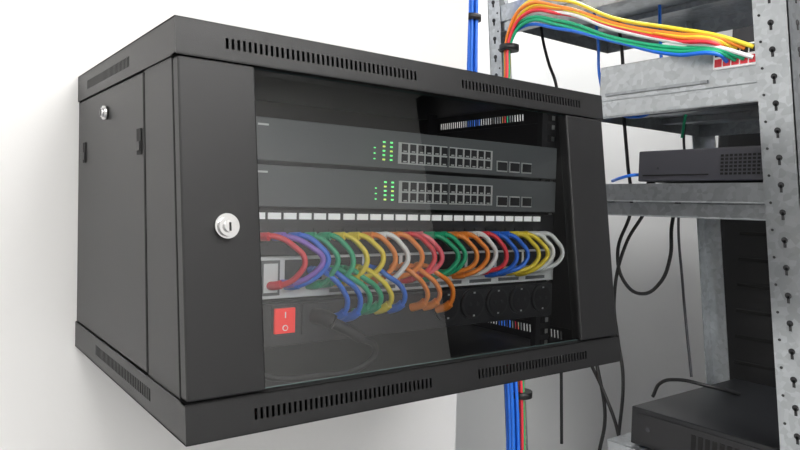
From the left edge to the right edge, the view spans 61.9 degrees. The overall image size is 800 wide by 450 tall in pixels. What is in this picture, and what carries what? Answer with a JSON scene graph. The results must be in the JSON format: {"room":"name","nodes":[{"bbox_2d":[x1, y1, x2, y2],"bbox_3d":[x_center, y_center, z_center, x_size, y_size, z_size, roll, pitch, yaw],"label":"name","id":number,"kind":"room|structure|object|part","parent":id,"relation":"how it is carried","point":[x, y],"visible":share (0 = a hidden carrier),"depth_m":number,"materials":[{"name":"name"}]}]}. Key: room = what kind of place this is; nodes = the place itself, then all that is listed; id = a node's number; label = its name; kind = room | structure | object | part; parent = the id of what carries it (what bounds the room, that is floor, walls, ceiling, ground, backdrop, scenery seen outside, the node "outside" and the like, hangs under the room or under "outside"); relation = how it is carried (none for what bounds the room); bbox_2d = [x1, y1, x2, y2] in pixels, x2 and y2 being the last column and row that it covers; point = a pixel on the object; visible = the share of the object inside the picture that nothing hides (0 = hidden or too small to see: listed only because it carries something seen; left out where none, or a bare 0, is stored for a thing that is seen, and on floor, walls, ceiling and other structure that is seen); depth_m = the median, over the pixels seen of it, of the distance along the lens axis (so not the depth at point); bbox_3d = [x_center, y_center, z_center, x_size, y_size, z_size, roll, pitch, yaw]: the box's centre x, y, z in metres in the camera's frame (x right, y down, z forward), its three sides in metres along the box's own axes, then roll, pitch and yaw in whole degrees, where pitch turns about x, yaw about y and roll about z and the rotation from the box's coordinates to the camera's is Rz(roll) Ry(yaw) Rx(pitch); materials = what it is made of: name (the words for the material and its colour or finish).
{"room":"server room","nodes":[
{"label":"server room","id":0,"kind":"room"},
{"bbox_2d":[0,0,468,449],"bbox_3d":[-1.350,-0.047,0.546,3.305,2.800,0.501,0,2,-37],"label":"wall","id":1,"kind":"structure","parent":0,"point":[53,396],"depth_m":0.91,"materials":[{"name":"paint"}]},
{"bbox_2d":[75,15,620,446],"bbox_3d":[-0.070,-0.007,0.908,0.607,0.368,0.449,0,2,-37],"label":"upper cabinet","id":2,"kind":"object","parent":1,"relation":"attached to","point":[276,231],"visible":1,"depth_m":0.72,"materials":[{"name":"black metal"}]},
{"bbox_3d":[-0.075,-0.175,0.922,0.600,0.034,0.406,0,2,-37],"label":"frame","id":3,"kind":"part","parent":2,"relation":"part of","materials":[{"name":"black metal"}]},
{"bbox_3d":[-0.071,0.160,0.916,0.600,0.034,0.449,0,2,-37],"label":"frame","id":4,"kind":"part","parent":2,"relation":"part of","materials":[{"name":"black metal"}]},
{"bbox_3d":[0.022,0.008,0.788,0.464,0.046,0.025,0,2,-37],"label":"panel","id":5,"kind":"part","parent":2,"relation":"part of","materials":[{"name":"black"}]},
{"bbox_3d":[0.024,0.053,0.785,0.464,0.043,0.015,0,2,-37],"label":"panel","id":6,"kind":"part","parent":2,"relation":"part of","materials":[{"name":"white"}]},
{"bbox_3d":[0.046,0.001,0.755,0.464,0.296,0.042,0,2,-37],"label":"glass edge frame","id":7,"kind":"part","parent":2,"relation":"part of","materials":[{"name":"teal"}]},
{"bbox_2d":[467,0,754,449],"bbox_3d":[0.335,-0.122,1.224,0.066,1.800,0.575,0,3,-43],"label":"cable bundle","id":8,"kind":"object","parent":1,"relation":"attached to","point":[697,42],"visible":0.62,"depth_m":1.23,"materials":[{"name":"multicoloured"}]},
{"bbox_2d":[455,0,732,449],"bbox_3d":[0.576,-0.049,2.229,1.795,2.800,0.100,0,2,-37],"label":"wall","id":9,"kind":"structure","parent":0,"point":[651,327],"depth_m":2.32,"materials":[{"name":"white paint"}]},
{"bbox_2d":[732,26,753,41],"bbox_3d":[2.394,0.029,1.372,0.100,2.800,3.650,0,2,-37],"label":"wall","id":10,"kind":"structure","parent":0,"point":[746,34],"depth_m":2.66,"materials":[{"name":"grey metal"}]},
{"bbox_3d":[0.269,1.471,-0.133,5.300,0.100,3.650,0,2,-37],"label":"floor","id":11,"kind":"structure","parent":0,"visible":0},
{"bbox_2d":[487,0,799,449],"bbox_3d":[0.548,0.305,1.339,0.426,2.150,0.918,0,2,-37],"label":"shelving unit","id":12,"kind":"object","parent":11,"relation":"on","point":[769,107],"visible":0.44,"depth_m":1.09,"materials":[{"name":"metal"}]},
{"bbox_3d":[0.249,0.294,1.426,0.051,2.150,0.261,0,2,-37],"label":"post","id":13,"kind":"part","parent":12,"relation":"part of","materials":[{"name":"metal"}]},
{"bbox_3d":[0.286,0.291,1.556,0.031,2.150,0.256,0,2,-37],"label":"post","id":14,"kind":"part","parent":12,"relation":"part of","materials":[{"name":"metal"}]},
{"bbox_2d":[593,5,662,181],"bbox_3d":[0.444,-0.302,1.304,0.096,0.442,0.212,1,2,-10],"label":"cable","id":15,"kind":"object","parent":12,"relation":"on","point":[659,6],"visible":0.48,"depth_m":1.28,"materials":[{"name":"blue plastic"}]},
{"bbox_2d":[540,16,740,449],"bbox_3d":[0.500,0.076,1.412,0.218,1.200,0.416,0,2,-37],"label":"power cables","id":16,"kind":"object","parent":12,"relation":"hanging from","point":[596,372],"visible":0.66,"depth_m":1.33,"materials":[{"name":"black plastic"}]},
{"bbox_2d":[600,42,756,101],"bbox_3d":[0.592,-0.253,1.201,0.318,0.064,0.330,0,2,-37],"label":"switch","id":17,"kind":"object","parent":12,"relation":"on","point":[669,74],"visible":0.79,"depth_m":1.12,"materials":[{"name":"metal"}]},
{"bbox_2d":[681,114,686,137],"bbox_3d":[0.584,-0.230,1.330,0.014,0.104,0.099,1,2,-5],"label":"cable","id":18,"kind":"object","parent":17,"relation":"attached to","point":[685,116],"visible":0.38,"depth_m":1.36,"materials":[{"name":"teal plastic"}]},
{"bbox_2d":[638,145,762,183],"bbox_3d":[0.598,-0.096,1.158,0.239,0.058,0.260,0,2,-37],"label":"recorder","id":19,"kind":"object","parent":12,"relation":"on","point":[741,164],"visible":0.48,"depth_m":1.09,"materials":[{"name":"grey"}]},
{"bbox_2d":[631,379,779,449],"bbox_3d":[0.643,0.364,1.188,0.368,0.070,0.285,0,2,-37],"label":"chassis","id":20,"kind":"object","parent":12,"relation":"on","point":[703,418],"visible":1,"depth_m":1.15,"materials":[{"name":"black metal"}]},
{"bbox_3d":[0.698,0.305,1.469,0.031,2.150,0.264,0,2,-37],"label":"post","id":21,"kind":"part","parent":12,"relation":"part of","materials":[{"name":"metal"}]},
{"bbox_3d":[0.591,0.318,0.971,0.056,2.150,0.276,0,2,-37],"label":"post","id":22,"kind":"part","parent":12,"relation":"part of","materials":[{"name":"metal"}]},
{"bbox_2d":[718,133,775,387],"bbox_3d":[1.263,0.539,1.345,0.645,1.720,1.012,0,2,-37],"label":"tall cabinet","id":23,"kind":"object","parent":11,"relation":"on","point":[744,242],"visible":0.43,"depth_m":1.48,"materials":[{"name":"black metal"}]}
]}

